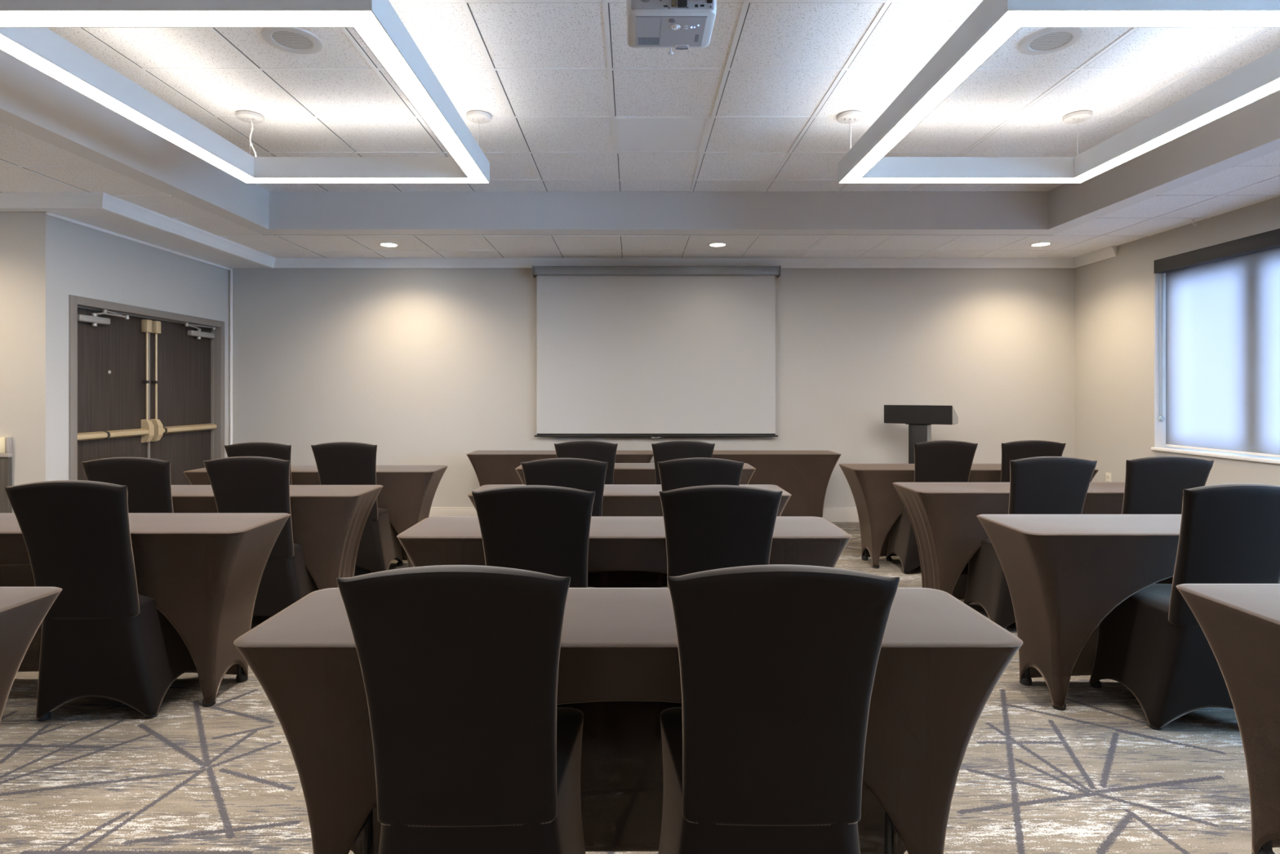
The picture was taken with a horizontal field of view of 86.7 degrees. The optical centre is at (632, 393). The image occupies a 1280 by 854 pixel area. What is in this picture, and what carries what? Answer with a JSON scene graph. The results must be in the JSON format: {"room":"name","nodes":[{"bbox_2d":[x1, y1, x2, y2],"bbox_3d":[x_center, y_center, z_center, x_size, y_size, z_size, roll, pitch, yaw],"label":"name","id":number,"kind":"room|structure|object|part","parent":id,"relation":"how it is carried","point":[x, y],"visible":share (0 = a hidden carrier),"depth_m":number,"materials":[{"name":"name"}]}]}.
{"room":"hotel conference room","nodes":[
{"label":"hotel conference room","id":0,"kind":"room"},
{"bbox_2d":[0,211,3,437],"bbox_3d":[-5.020,-0.240,4.850,1.160,3.120,0.140,0,0,0],"label":"wall","id":1,"kind":"structure","parent":0,"point":[1,212],"depth_m":4.78,"materials":[{"name":"paint"}]},
{"bbox_2d":[0,436,12,512],"bbox_3d":[-4.936,0.734,4.761,1.128,0.852,0.035,0,0,0],"label":"wall panel","id":2,"kind":"object","parent":1,"relation":"attached to","point":[6,443],"visible":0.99,"depth_m":4.75,"materials":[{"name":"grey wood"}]},
{"bbox_2d":[3,211,229,512],"bbox_3d":[-4.315,-0.240,5.870,0.350,3.120,2.180,0,0,0],"label":"wall","id":3,"kind":"structure","parent":0,"point":[47,260],"depth_m":4.87,"materials":[{"name":"paint"}]},
{"bbox_2d":[0,208,272,268],"bbox_3d":[-4.645,-1.330,5.835,1.910,0.100,2.250,0,0,0],"label":"ceiling soffit","id":4,"kind":"structure","parent":3,"relation":"attached to","point":[100,218],"depth_m":5.45,"materials":[{"name":"white paint"}]},
{"bbox_2d":[45,211,230,270],"bbox_3d":[-4.130,-1.269,5.870,0.020,0.022,2.180,0,0,0],"label":"trim","id":5,"kind":"structure","parent":3,"relation":"attached to","point":[47,213],"depth_m":5.55,"materials":[{"name":"white paint"}]},
{"bbox_2d":[68,294,224,484],"bbox_3d":[-4.198,0.298,5.918,0.164,2.043,1.881,0,0,0],"label":"door","id":6,"kind":"structure","parent":3,"relation":"in","point":[144,382],"depth_m":5.82,"materials":[{"name":"brown wood"}]},
{"bbox_3d":[-4.152,-0.634,5.413,0.031,0.059,0.281,0,0,11],"label":"closer arm","id":7,"kind":"part","parent":6,"relation":"part of","materials":[{"name":"silver metal"}]},
{"bbox_3d":[-4.190,-0.150,5.849,0.018,0.780,0.018,0,0,0],"label":"latch rod","id":8,"kind":"part","parent":6,"relation":"part of","materials":[{"name":"metal"}]},
{"bbox_3d":[-4.190,-0.150,5.961,0.018,0.780,0.018,0,0,0],"label":"latch rod","id":9,"kind":"part","parent":6,"relation":"part of","materials":[{"name":"metal"}]},
{"bbox_3d":[-4.161,-0.634,6.507,0.056,0.061,0.491,0,0,-4],"label":"closer arm","id":10,"kind":"part","parent":6,"relation":"part of","materials":[{"name":"silver metal"}]},
{"bbox_2d":[0,0,1279,257],"bbox_3d":[-0.480,-1.638,1.180,10.640,0.524,11.960,0,0,0],"label":"ceiling","id":11,"kind":"structure","parent":0,"point":[773,79],"depth_m":4.25,"materials":[{"name":"tile"}]},
{"bbox_2d":[0,0,491,183],"bbox_3d":[-1.640,-1.498,3.250,1.551,0.395,1.941,0,0,0],"label":"pendant light","id":12,"kind":"object","parent":11,"relation":"hanging from","point":[25,36],"visible":1,"depth_m":2.84,"materials":[{"name":"white"}]},
{"bbox_2d":[0,34,253,182],"bbox_3d":[-2.340,-1.307,3.250,0.099,0.010,1.886,0,0,0],"label":"diffuser","id":13,"kind":"object","parent":12,"relation":"attached to","point":[13,45],"depth_m":3.04,"materials":[{"name":"white plastic"}]},
{"bbox_2d":[0,11,368,26],"bbox_3d":[-1.640,-1.307,2.356,1.496,0.010,0.099,0,0,0],"label":"diffuser","id":14,"kind":"object","parent":12,"relation":"attached to","point":[6,18],"depth_m":2.36,"materials":[{"name":"white plastic"}]},
{"bbox_3d":[-2.318,-1.549,4.141,0.044,0.253,0.014,0,0,0],"label":"power cord","id":15,"kind":"part","parent":12,"relation":"part of","materials":[{"name":"white plastic"}]},
{"bbox_2d":[246,177,487,182],"bbox_3d":[-1.640,-1.307,4.144,1.496,0.010,0.099,0,0,0],"label":"diffuser","id":16,"kind":"object","parent":12,"relation":"attached to","point":[248,180],"depth_m":4.15,"materials":[{"name":"white plastic"}]},
{"bbox_2d":[353,11,488,182],"bbox_3d":[-0.941,-1.307,3.250,0.099,0.010,1.886,0,0,0],"label":"diffuser","id":17,"kind":"object","parent":12,"relation":"attached to","point":[371,28],"depth_m":2.89,"materials":[{"name":"white plastic"}]},
{"bbox_2d":[260,27,323,54],"bbox_3d":[-1.634,-1.694,3.256,0.268,0.013,0.268,0,0,0],"label":"ceiling speaker","id":18,"kind":"object","parent":11,"relation":"attached to","point":[300,41],"visible":0.94,"depth_m":3.25,"materials":[{"name":"metal"}]},
{"bbox_2d":[271,31,312,49],"bbox_3d":[-1.634,-1.695,3.256,0.176,0.008,0.176,0,0,0],"label":"grille","id":19,"kind":"object","parent":18,"relation":"attached to","point":[282,40],"depth_m":3.25,"materials":[{"name":"white metal"}]},
{"bbox_2d":[377,242,399,247],"bbox_3d":[-2.262,-1.377,6.290,0.184,0.006,0.184,0,0,0],"label":"recessed light","id":20,"kind":"object","parent":11,"relation":"in","point":[383,244],"visible":1,"depth_m":6.28,"materials":[{"name":"white glass"}]},
{"bbox_2d":[615,118,711,152],"bbox_3d":[0.188,-1.697,4.479,0.591,0.006,0.593,0,0,0],"label":"tile","id":21,"kind":"object","parent":11,"relation":"attached to","point":[633,135],"visible":1,"depth_m":4.46,"materials":[{"name":"tile"}]},
{"bbox_2d":[626,0,716,56],"bbox_3d":[0.140,-1.518,2.555,0.326,0.367,0.339,0,0,0],"label":"projector","id":22,"kind":"object","parent":11,"relation":"hanging from","point":[677,24],"visible":1,"depth_m":2.49,"materials":[{"name":"white plastic"}]},
{"bbox_3d":[0.140,-1.360,2.552,0.260,0.003,0.212,0,0,0],"label":"control panel","id":23,"kind":"part","parent":22,"relation":"part of","materials":[{"name":"white plastic"}]},
{"bbox_3d":[0.142,-1.410,2.419,0.295,0.080,0.008,0,0,0],"label":"panel","id":24,"kind":"part","parent":22,"relation":"part of","materials":[{"name":"white plastic"}]},
{"bbox_2d":[707,242,727,247],"bbox_3d":[0.788,-1.377,6.290,0.184,0.006,0.184,0,0,0],"label":"recessed light","id":25,"kind":"object","parent":11,"relation":"in","point":[713,244],"visible":1,"depth_m":6.28,"materials":[{"name":"white glass"}]},
{"bbox_2d":[1029,241,1052,246],"bbox_3d":[3.775,-1.377,6.270,0.184,0.006,0.184,0,0,0],"label":"recessed light","id":26,"kind":"object","parent":11,"relation":"in","point":[1042,243],"visible":1,"depth_m":6.26,"materials":[{"name":"white glass"}]},
{"bbox_2d":[1017,27,1084,55],"bbox_3d":[2.010,-1.694,3.262,0.268,0.013,0.268,0,0,0],"label":"ceiling speaker","id":27,"kind":"object","parent":11,"relation":"attached to","point":[1048,40],"visible":0.97,"depth_m":3.25,"materials":[{"name":"metal"}]},
{"bbox_2d":[1029,31,1071,49],"bbox_3d":[2.010,-1.695,3.262,0.176,0.008,0.176,0,0,0],"label":"grille","id":28,"kind":"object","parent":27,"relation":"attached to","point":[1042,40],"depth_m":3.26,"materials":[{"name":"white metal"}]},
{"bbox_2d":[836,0,1279,183],"bbox_3d":[2.023,-1.498,3.250,1.544,0.395,1.941,0,0,0],"label":"pendant light","id":29,"kind":"object","parent":11,"relation":"hanging from","point":[993,23],"visible":1,"depth_m":3.06,"materials":[{"name":"white"}]},
{"bbox_3d":[1.333,-1.548,4.141,0.009,0.251,0.006,0,0,0],"label":"power cord","id":30,"kind":"part","parent":29,"relation":"part of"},
{"bbox_2d":[840,11,1020,182],"bbox_3d":[1.327,-1.307,3.250,0.099,0.010,1.886,0,0,0],"label":"diffuser","id":31,"kind":"object","parent":29,"relation":"attached to","point":[1002,25],"depth_m":2.90,"materials":[{"name":"white plastic"}]},
{"bbox_2d":[840,177,1079,182],"bbox_3d":[2.023,-1.307,4.144,1.489,0.010,0.099,0,0,0],"label":"diffuser","id":32,"kind":"object","parent":29,"relation":"attached to","point":[842,180],"depth_m":4.15,"materials":[{"name":"white plastic"}]},
{"bbox_2d":[1009,11,1279,26],"bbox_3d":[2.023,-1.307,2.356,1.489,0.010,0.099,0,0,0],"label":"diffuser","id":33,"kind":"object","parent":29,"relation":"attached to","point":[1016,18],"depth_m":2.36,"materials":[{"name":"white plastic"}]},
{"bbox_2d":[1075,78,1279,182],"bbox_3d":[2.720,-1.307,3.250,0.099,0.010,1.886,0,0,0],"label":"diffuser","id":34,"kind":"object","parent":29,"relation":"attached to","point":[1264,87],"depth_m":3.31,"materials":[{"name":"white plastic"}]},
{"bbox_2d":[0,521,1279,853],"bbox_3d":[-0.430,1.370,1.180,10.740,0.100,11.960,0,0,0],"label":"floor","id":35,"kind":"structure","parent":0,"point":[98,775],"depth_m":2.33,"materials":[{"name":"carpet"}]},
{"bbox_2d":[0,586,62,721],"bbox_3d":[-2.565,0.944,1.768,1.827,0.752,0.461,0,0,0],"label":"banquet table","id":36,"kind":"object","parent":35,"relation":"on","point":[23,610],"visible":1,"depth_m":1.89,"materials":[{"name":"fabric"}]},
{"bbox_2d":[4,480,196,720],"bbox_3d":[-2.181,0.826,2.864,0.471,0.987,0.598,0,0,-3],"label":"banquet chair","id":37,"kind":"object","parent":35,"relation":"on","point":[100,637],"visible":0.92,"depth_m":2.69,"materials":[{"name":"fabric"}]},
{"bbox_3d":[-2.171,0.616,2.666,0.450,0.569,0.203,0,0,-3],"label":"backrest","id":38,"kind":"part","parent":37,"relation":"part of","materials":[{"name":"fabric"}]},
{"bbox_2d":[80,457,173,512],"bbox_3d":[-2.653,0.826,3.804,0.471,0.987,0.598,0,0,-2],"label":"banquet chair","id":39,"kind":"object","parent":35,"relation":"on","point":[147,481],"visible":0.32,"depth_m":3.53,"materials":[{"name":"fabric"}]},
{"bbox_2d":[0,512,290,706],"bbox_3d":[-2.520,0.944,2.995,1.827,0.752,0.461,0,0,0],"label":"banquet table","id":40,"kind":"object","parent":35,"relation":"on","point":[203,571],"visible":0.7,"depth_m":2.84,"materials":[{"name":"fabric"}]},
{"bbox_3d":[-1.800,0.955,2.995,0.026,0.691,0.260,0,0,0],"label":"leg frame","id":41,"kind":"part","parent":40,"relation":"part of","materials":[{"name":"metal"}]},
{"bbox_2d":[224,441,291,484],"bbox_3d":[-2.566,0.826,4.894,0.471,0.987,0.598,0,0,-2],"label":"banquet chair","id":42,"kind":"object","parent":35,"relation":"on","point":[278,451],"visible":0.12,"depth_m":4.61,"materials":[{"name":"fabric"}]},
{"bbox_2d":[203,456,318,617],"bbox_3d":[-2.046,0.826,3.849,0.471,0.987,0.598,0,0,-2],"label":"banquet chair","id":43,"kind":"object","parent":35,"relation":"on","point":[239,484],"visible":0.56,"depth_m":3.62,"materials":[{"name":"fabric"}]},
{"bbox_3d":[-2.039,0.616,3.651,0.450,0.569,0.203,0,0,-2],"label":"backrest","id":44,"kind":"part","parent":43,"relation":"part of","materials":[{"name":"fabric"}]},
{"bbox_2d":[171,484,383,590],"bbox_3d":[-2.445,0.944,3.980,1.827,0.752,0.461,0,0,0],"label":"banquet table","id":45,"kind":"object","parent":35,"relation":"on","point":[328,522],"visible":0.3,"depth_m":3.81,"materials":[{"name":"fabric"}]},
{"bbox_2d":[183,465,448,567],"bbox_3d":[-2.360,0.944,5.130,1.827,0.752,0.461,0,0,0],"label":"banquet table","id":46,"kind":"object","parent":35,"relation":"on","point":[407,492],"visible":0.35,"depth_m":4.95,"materials":[{"name":"fabric"}]},
{"bbox_2d":[311,441,403,572],"bbox_3d":[-1.983,0.826,4.914,0.471,0.987,0.598,0,0,-1],"label":"banquet chair","id":47,"kind":"object","parent":35,"relation":"on","point":[338,463],"visible":0.53,"depth_m":4.69,"materials":[{"name":"fabric"}]},
{"bbox_3d":[-1.978,0.616,4.716,0.450,0.569,0.203,0,0,-2],"label":"backrest","id":48,"kind":"part","parent":47,"relation":"part of","materials":[{"name":"fabric"}]},
{"bbox_2d":[336,564,585,853],"bbox_3d":[-0.348,0.826,1.576,0.471,0.987,0.598,0,0,-1],"label":"banquet chair","id":49,"kind":"object","parent":35,"relation":"on","point":[474,750],"visible":1,"depth_m":1.35,"materials":[{"name":"fabric"}]},
{"bbox_2d":[471,484,595,587],"bbox_3d":[-0.354,0.826,2.719,0.471,0.987,0.598,0,0,1],"label":"banquet chair","id":50,"kind":"object","parent":35,"relation":"on","point":[539,528],"visible":0.46,"depth_m":2.46,"materials":[{"name":"fabric"}]},
{"bbox_2d":[466,450,653,486],"bbox_3d":[-0.678,0.944,6.530,1.761,0.752,0.461,0,0,0],"label":"banquet table","id":51,"kind":"object","parent":35,"relation":"on","point":[491,467],"visible":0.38,"depth_m":6.33,"materials":[{"name":"fabric"}]},
{"bbox_2d":[520,457,608,516],"bbox_3d":[-0.353,0.826,3.759,0.471,0.987,0.598,0,0,-1],"label":"banquet chair","id":52,"kind":"object","parent":35,"relation":"on","point":[588,475],"visible":0.34,"depth_m":3.48,"materials":[{"name":"fabric"}]},
{"bbox_2d":[554,440,617,484],"bbox_3d":[-0.325,0.826,5.034,0.471,0.987,0.598,0,0,1],"label":"banquet chair","id":53,"kind":"object","parent":35,"relation":"on","point":[603,451],"visible":0.29,"depth_m":4.75,"materials":[{"name":"fabric"}]},
{"bbox_2d":[396,516,851,587],"bbox_3d":[-0.034,0.944,2.905,1.827,0.752,0.461,0,0,0],"label":"banquet table","id":54,"kind":"object","parent":35,"relation":"on","point":[624,552],"visible":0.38,"depth_m":2.70,"materials":[{"name":"fabric"}]},
{"bbox_2d":[233,587,1022,853],"bbox_3d":[-0.010,0.944,1.758,1.827,0.752,0.461,0,0,0],"label":"banquet table","id":55,"kind":"object","parent":35,"relation":"on","point":[940,661],"visible":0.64,"depth_m":1.59,"materials":[{"name":"fabric"}]},
{"bbox_3d":[-0.730,0.955,1.758,0.026,0.691,0.260,0,0,0],"label":"leg frame","id":56,"kind":"part","parent":55,"relation":"part of","materials":[{"name":"metal"}]},
{"bbox_3d":[0.710,0.955,1.758,0.026,0.691,0.260,0,0,0],"label":"leg frame","id":57,"kind":"part","parent":55,"relation":"part of","materials":[{"name":"metal"}]},
{"bbox_2d":[467,484,791,516],"bbox_3d":[-0.018,0.944,4.000,1.827,0.752,0.461,0,0,0],"label":"banquet table","id":58,"kind":"object","parent":35,"relation":"on","point":[619,500],"visible":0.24,"depth_m":3.79,"materials":[{"name":"fabric"}]},
{"bbox_2d":[515,462,755,484],"bbox_3d":[0.022,0.944,5.310,1.827,0.752,0.447,0,0,0],"label":"banquet table","id":59,"kind":"object","parent":35,"relation":"on","point":[624,473],"visible":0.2,"depth_m":5.11,"materials":[{"name":"fabric"}]},
{"bbox_2d":[651,440,715,484],"bbox_3d":[0.353,0.826,5.039,0.471,0.987,0.598,0,0,-1],"label":"banquet chair","id":60,"kind":"object","parent":35,"relation":"on","point":[671,450],"visible":0.23,"depth_m":4.76,"materials":[{"name":"fabric"}]},
{"bbox_2d":[657,457,744,491],"bbox_3d":[0.355,0.826,3.774,0.471,0.987,0.598,0,0,1],"label":"banquet chair","id":61,"kind":"object","parent":35,"relation":"on","point":[677,473],"visible":0.28,"depth_m":3.49,"materials":[{"name":"fabric"}]},
{"bbox_2d":[658,484,782,587],"bbox_3d":[0.316,0.826,2.724,0.471,0.987,0.598,0,0,-1],"label":"banquet chair","id":62,"kind":"object","parent":35,"relation":"on","point":[708,527],"visible":0.48,"depth_m":2.46,"materials":[{"name":"fabric"}]},
{"bbox_2d":[711,450,841,517],"bbox_3d":[1.082,0.944,6.530,1.749,0.752,0.461,0,0,0],"label":"banquet table","id":63,"kind":"object","parent":35,"relation":"on","point":[806,475],"visible":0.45,"depth_m":6.35,"materials":[{"name":"fabric"}]},
{"bbox_2d":[657,564,899,853],"bbox_3d":[0.293,0.826,1.579,0.471,0.987,0.598,0,0,0],"label":"banquet chair","id":64,"kind":"object","parent":35,"relation":"on","point":[763,750],"visible":1,"depth_m":1.36,"materials":[{"name":"fabric"}]},
{"bbox_2d":[884,404,958,463],"bbox_3d":[2.766,0.717,6.515,0.610,1.207,0.380,0,0,35],"label":"lectern","id":65,"kind":"object","parent":35,"relation":"on","point":[919,419],"visible":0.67,"depth_m":6.42,"materials":[{"name":"black laminate"}]},
{"bbox_2d":[885,440,977,573],"bbox_3d":[2.221,0.826,5.064,0.471,0.987,0.598,0,0,2],"label":"banquet chair","id":66,"kind":"object","parent":35,"relation":"on","point":[940,460],"visible":0.52,"depth_m":4.82,"materials":[{"name":"fabric"}]},
{"bbox_3d":[2.216,0.616,4.867,0.450,0.569,0.203,0,0,2],"label":"backrest","id":67,"kind":"part","parent":66,"relation":"part of","materials":[{"name":"fabric"}]},
{"bbox_2d":[839,463,1098,568],"bbox_3d":[2.565,0.944,5.250,1.827,0.752,0.461,0,0,0],"label":"banquet table","id":68,"kind":"object","parent":35,"relation":"on","point":[878,504],"visible":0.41,"depth_m":5.09,"materials":[{"name":"fabric"}]},
{"bbox_3d":[1.845,0.955,5.250,0.026,0.691,0.260,0,0,0],"label":"leg frame","id":69,"kind":"part","parent":68,"relation":"part of","materials":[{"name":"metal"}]},
{"bbox_2d":[893,482,1124,599],"bbox_3d":[2.560,0.944,4.110,1.827,0.752,0.461,0,0,0],"label":"banquet table","id":70,"kind":"object","parent":35,"relation":"on","point":[948,530],"visible":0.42,"depth_m":3.94,"materials":[{"name":"fabric"}]},
{"bbox_2d":[963,456,1097,628],"bbox_3d":[2.229,0.826,3.844,0.471,0.987,0.598,0,0,2],"label":"banquet chair","id":71,"kind":"object","parent":35,"relation":"on","point":[1040,485],"visible":0.45,"depth_m":3.61,"materials":[{"name":"fabric"}]},
{"bbox_3d":[2.221,0.616,3.646,0.450,0.569,0.203,0,0,2],"label":"backrest","id":72,"kind":"part","parent":71,"relation":"part of","materials":[{"name":"fabric"}]},
{"bbox_2d":[1000,440,1066,482],"bbox_3d":[2.856,0.826,5.084,0.471,0.987,0.598,0,0,2],"label":"banquet chair","id":73,"kind":"object","parent":35,"relation":"on","point":[1016,450],"visible":0.28,"depth_m":4.80,"materials":[{"name":"fabric"}]},
{"bbox_2d":[977,514,1181,710],"bbox_3d":[2.512,0.944,2.962,1.827,0.752,0.461,0,0,0],"label":"banquet table","id":74,"kind":"object","parent":35,"relation":"on","point":[1064,574],"visible":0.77,"depth_m":2.81,"materials":[{"name":"fabric"}]},
{"bbox_3d":[1.792,0.955,2.962,0.026,0.691,0.260,0,0,0],"label":"leg frame","id":75,"kind":"part","parent":74,"relation":"part of","materials":[{"name":"metal"}]},
{"bbox_2d":[1121,456,1213,514],"bbox_3d":[2.855,0.826,3.859,0.471,0.987,0.598,0,0,2],"label":"banquet chair","id":76,"kind":"object","parent":35,"relation":"on","point":[1154,485],"visible":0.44,"depth_m":3.60,"materials":[{"name":"fabric"}]},
{"bbox_2d":[1088,483,1279,729],"bbox_3d":[2.278,0.826,2.769,0.471,0.987,0.598,0,0,3],"label":"banquet chair","id":77,"kind":"object","parent":35,"relation":"on","point":[1152,643],"visible":0.7,"depth_m":2.61,"materials":[{"name":"fabric"}]},
{"bbox_3d":[2.268,0.616,2.571,0.450,0.569,0.203,0,0,3],"label":"backrest","id":78,"kind":"part","parent":77,"relation":"part of","materials":[{"name":"fabric"}]},
{"bbox_2d":[1176,583,1279,853],"bbox_3d":[2.512,0.944,1.800,1.827,0.752,0.461,0,0,0],"label":"banquet table","id":79,"kind":"object","parent":35,"relation":"on","point":[1240,623],"visible":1,"depth_m":1.87,"materials":[{"name":"fabric"}]},
{"bbox_3d":[1.792,0.955,1.800,0.026,0.691,0.260,0,0,0],"label":"leg frame","id":80,"kind":"part","parent":79,"relation":"part of","materials":[{"name":"metal"}]},
{"bbox_2d":[229,268,1075,506],"bbox_3d":[0.200,-0.240,7.035,9.280,3.120,0.150,0,0,0],"label":"wall","id":81,"kind":"structure","parent":0,"point":[424,366],"depth_m":6.96,"materials":[{"name":"paint"}]},
{"bbox_2d":[230,268,232,444],"bbox_3d":[-4.117,-0.055,6.952,0.022,2.450,0.016,0,0,0],"label":"trim","id":82,"kind":"structure","parent":81,"relation":"attached to","point":[231,269],"depth_m":6.94,"materials":[{"name":"white paint"}]},
{"bbox_2d":[0,191,1117,268],"bbox_3d":[-0.530,-1.331,5.808,10.140,0.098,2.305,0,0,0],"label":"trim","id":83,"kind":"structure","parent":81,"relation":"attached to","point":[8,200],"depth_m":6.92,"materials":[{"name":"white paint"}]},
{"bbox_2d":[428,506,858,521],"bbox_3d":[0.200,1.244,6.953,8.680,0.152,0.014,0,0,0],"label":"baseboard","id":84,"kind":"structure","parent":81,"relation":"attached to","point":[830,513],"depth_m":6.95,"materials":[{"name":"paint"}]},
{"bbox_2d":[532,265,781,438],"bbox_3d":[0.242,-0.415,6.893,2.508,1.746,0.125,0,0,0],"label":"projection screen","id":85,"kind":"object","parent":81,"relation":"attached to","point":[623,351],"visible":1,"depth_m":6.88,"materials":[{"name":"fabric"}]},
{"bbox_2d":[1075,196,1279,485],"bbox_3d":[4.680,-0.240,1.180,0.280,3.120,11.560,0,0,0],"label":"wall","id":86,"kind":"structure","parent":0,"point":[1114,296],"depth_m":6.23,"materials":[{"name":"paint"}]},
{"bbox_2d":[1105,472,1111,482],"bbox_3d":[4.535,0.820,6.460,0.010,0.120,0.076,0,0,0],"label":"wall outlet","id":87,"kind":"object","parent":86,"relation":"attached to","point":[1108,476],"visible":0.67,"depth_m":6.46,"materials":[{"name":"white plastic"}]},
{"bbox_2d":[1151,227,1279,464],"bbox_3d":[4.654,-0.332,4.500,0.272,1.657,2.824,0,0,0],"label":"window","id":88,"kind":"structure","parent":86,"relation":"in","point":[1159,426],"depth_m":5.90,"materials":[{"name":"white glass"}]},
{"bbox_3d":[4.624,0.484,4.500,0.212,0.026,2.824,0,0,0],"label":"sill","id":89,"kind":"part","parent":88,"relation":"part of","materials":[{"name":"white paint"}]},
{"bbox_2d":[1154,228,1279,457],"bbox_3d":[4.582,-0.346,4.501,0.100,1.618,2.790,0,0,0],"label":"roller blind","id":90,"kind":"object","parent":88,"relation":"attached to","point":[1223,300],"visible":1,"depth_m":5.28,"materials":[{"name":"fabric"}]},
{"bbox_3d":[4.586,-0.408,5.887,0.039,1.264,0.009,0,0,0],"label":"bead chain","id":91,"kind":"part","parent":90,"relation":"part of","materials":[{"name":"clear plastic"}]}
]}

